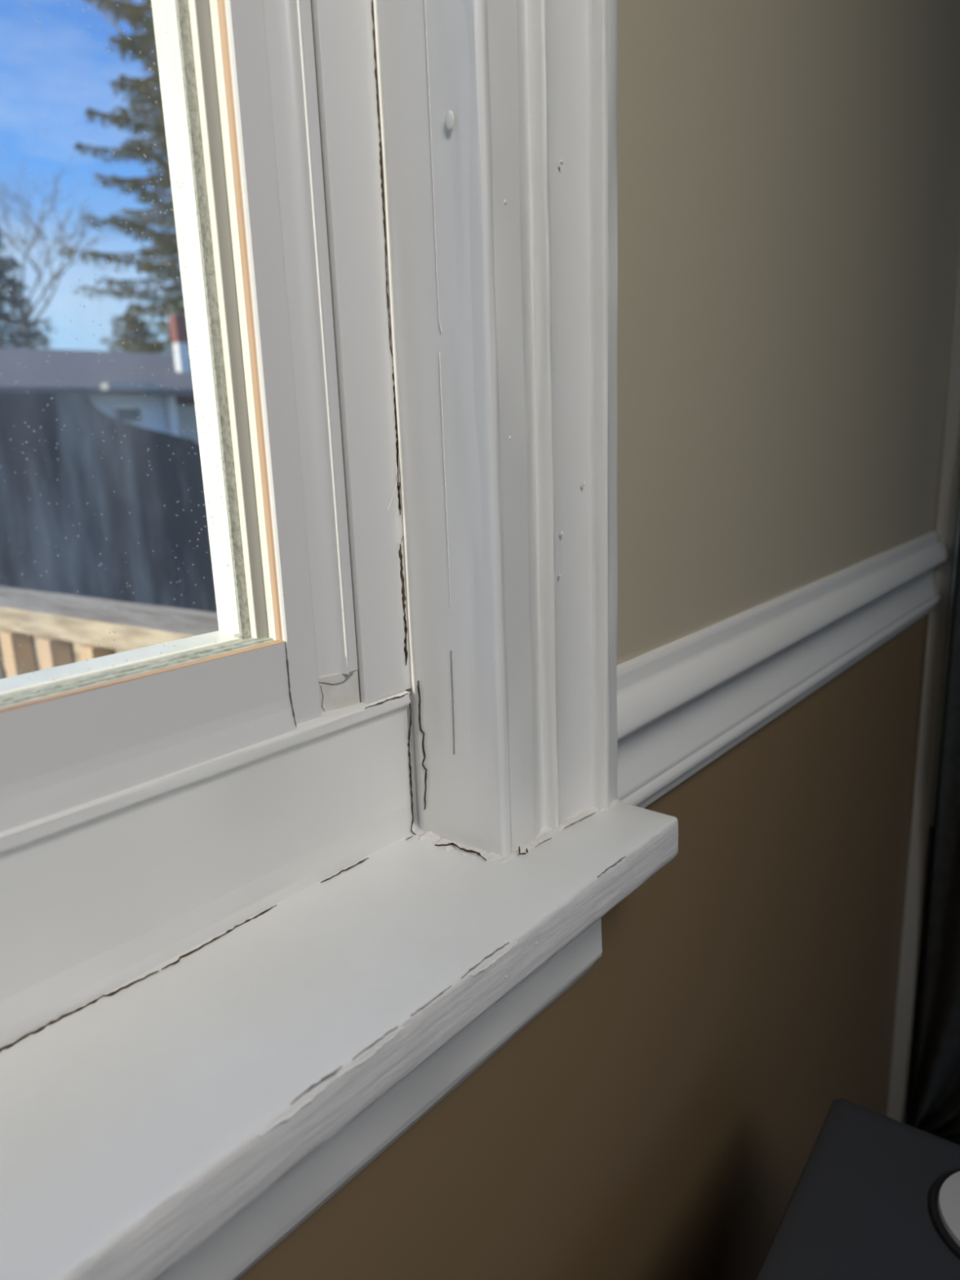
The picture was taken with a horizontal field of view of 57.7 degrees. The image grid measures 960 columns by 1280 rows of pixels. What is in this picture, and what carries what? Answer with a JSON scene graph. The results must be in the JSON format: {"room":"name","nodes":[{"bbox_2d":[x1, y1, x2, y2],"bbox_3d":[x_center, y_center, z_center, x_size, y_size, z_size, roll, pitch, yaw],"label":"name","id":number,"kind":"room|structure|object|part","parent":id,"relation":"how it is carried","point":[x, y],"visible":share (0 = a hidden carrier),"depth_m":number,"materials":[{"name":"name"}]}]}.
{"room":"living room","nodes":[
{"label":"living room","id":0,"kind":"room"},
{"bbox_2d":[237,613,928,1279],"bbox_3d":[-0.030,0.537,0.486,0.071,0.935,2.030,9,17,39],"label":"wall","id":1,"kind":"structure","parent":0,"point":[663,1117],"depth_m":0.60,"materials":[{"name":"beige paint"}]},
{"bbox_2d":[0,802,678,1279],"bbox_3d":[-0.257,0.181,0.096,0.120,0.023,0.962,9,17,39],"label":"windowsill","id":2,"kind":"structure","parent":1,"relation":"attached to","point":[137,1122],"depth_m":0.27,"materials":[{"name":"white paint"}]},
{"bbox_2d":[155,917,602,1279],"bbox_3d":[-0.237,0.230,0.106,0.015,0.077,0.923,9,17,39],"label":"trim","id":3,"kind":"structure","parent":1,"relation":"attached to","point":[230,1251],"depth_m":0.33,"materials":[{"name":"white paint"}]},
{"bbox_2d":[371,0,959,862],"bbox_3d":[-0.066,-0.633,0.203,0.092,1.557,2.030,9,17,39],"label":"wall","id":4,"kind":"structure","parent":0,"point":[788,171],"depth_m":0.44,"materials":[{"name":"beige paint"}]},
{"bbox_2d":[0,0,416,1048],"bbox_3d":[-0.304,-0.385,0.004,0.034,1.131,0.770,9,17,39],"label":"window","id":5,"kind":"structure","parent":4,"relation":"attached to","point":[269,107],"depth_m":0.32,"materials":[{"name":"white plastic"}]},
{"bbox_3d":[-0.309,0.086,0.089,0.031,0.035,0.703,9,17,39],"label":"sash rail","id":6,"kind":"part","parent":5,"relation":"part of","materials":[{"name":"white plastic"}]},
{"bbox_3d":[-0.069,-0.483,0.274,0.027,1.040,0.029,9,17,39],"label":"frame","id":7,"kind":"part","parent":5,"relation":"part of","materials":[{"name":"white plastic"}]},
{"bbox_2d":[910,553,959,1145],"bbox_3d":[0.639,-0.221,0.769,0.360,1.750,0.032,9,17,39],"label":"curtain","id":8,"kind":"object","parent":4,"relation":"hanging from","point":[935,1104],"visible":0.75,"depth_m":1.01,"materials":[{"name":"grey fabric"}]},
{"bbox_3d":[1.629,-0.205,0.067,2.828,2.450,0.120,9,17,39],"label":"wall","id":9,"kind":"structure","parent":0,"visible":0},
{"bbox_2d":[887,251,959,1128],"bbox_3d":[0.833,-0.161,0.660,0.827,2.150,0.030,9,17,39],"label":"door frame","id":10,"kind":"structure","parent":9,"relation":"in","point":[957,542],"depth_m":0.99,"materials":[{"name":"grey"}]},
{"bbox_3d":[1.103,1.222,-0.344,3.020,0.100,1.970,9,17,39],"label":"floor","id":11,"kind":"structure","parent":0,"visible":0},
{"bbox_2d":[755,1097,959,1279],"bbox_3d":[0.235,0.662,0.451,0.220,0.689,0.320,7,16,35],"label":"table","id":12,"kind":"object","parent":11,"relation":"on","point":[876,1196],"visible":1,"depth_m":0.48,"materials":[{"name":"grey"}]},
{"label":"outside","id":13,"kind":"structure","parent":0,"visible":0},
{"bbox_3d":[-40.020,-7.178,45.886,119.100,0.100,140.000,9,17,39],"label":"ground","id":14,"kind":"structure","parent":13,"visible":0},
{"bbox_2d":[0,222,57,349],"bbox_3d":[-9.462,-5.033,17.268,4.654,6.650,4.419,9,17,39],"label":"spruce tree","id":15,"kind":"object","parent":14,"relation":"on","point":[13,301],"visible":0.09,"depth_m":16.79,"materials":[{"name":"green plant"}]},
{"bbox_2d":[0,150,118,348],"bbox_3d":[-21.905,-14.832,42.108,9.462,15.210,10.932,-6,14,-18],"label":"bare tree","id":16,"kind":"object","parent":14,"relation":"on","point":[62,228],"visible":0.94,"depth_m":41.68,"materials":[{"name":"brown plant"}]},
{"bbox_2d":[0,314,198,443],"bbox_3d":[-5.102,-2.292,11.500,5.160,3.650,14.500,9,17,39],"label":"house","id":17,"kind":"structure","parent":14,"relation":"on","point":[154,391],"depth_m":9.94,"materials":[{"name":"white"}]},
{"bbox_3d":[-3.841,-2.470,9.549,0.024,0.120,0.260,9,17,39],"label":"pane","id":18,"kind":"part","parent":17,"relation":"part of","materials":[{"name":"teal glass"}]},
{"bbox_2d":[0,392,217,678],"bbox_3d":[-3.247,-0.214,5.219,1.600,2.356,4.700,9,17,39],"label":"fence","id":19,"kind":"object","parent":14,"relation":"on","point":[85,512],"visible":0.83,"depth_m":5.08,"materials":[{"name":"grey wood"}]},
{"bbox_2d":[0,586,218,679],"bbox_3d":[-1.581,0.706,2.267,4.150,1.800,0.131,7,16,33],"label":"deck railing","id":20,"kind":"object","parent":14,"relation":"on","point":[40,630],"visible":0.02,"depth_m":1.38,"materials":[{"name":"beige wood"}]},
{"bbox_3d":[-1.617,-0.086,2.071,4.150,0.084,0.038,7,16,33],"label":"rail","id":21,"kind":"part","parent":20,"relation":"part of","materials":[{"name":"beige wood"}]},
{"bbox_2d":[57,0,188,354],"bbox_3d":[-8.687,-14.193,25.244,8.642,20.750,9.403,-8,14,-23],"label":"spruce tree","id":22,"kind":"object","parent":14,"relation":"on","point":[135,12],"visible":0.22,"depth_m":24.61,"materials":[{"name":"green plant"}]},
{"bbox_2d":[99,311,168,353],"bbox_3d":[-14.040,-9.680,36.096,9.055,7.462,8.326,9,17,39],"label":"spruce tree","id":23,"kind":"object","parent":14,"relation":"on","point":[143,337],"visible":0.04,"depth_m":35.68,"materials":[{"name":"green plant"}]}
]}

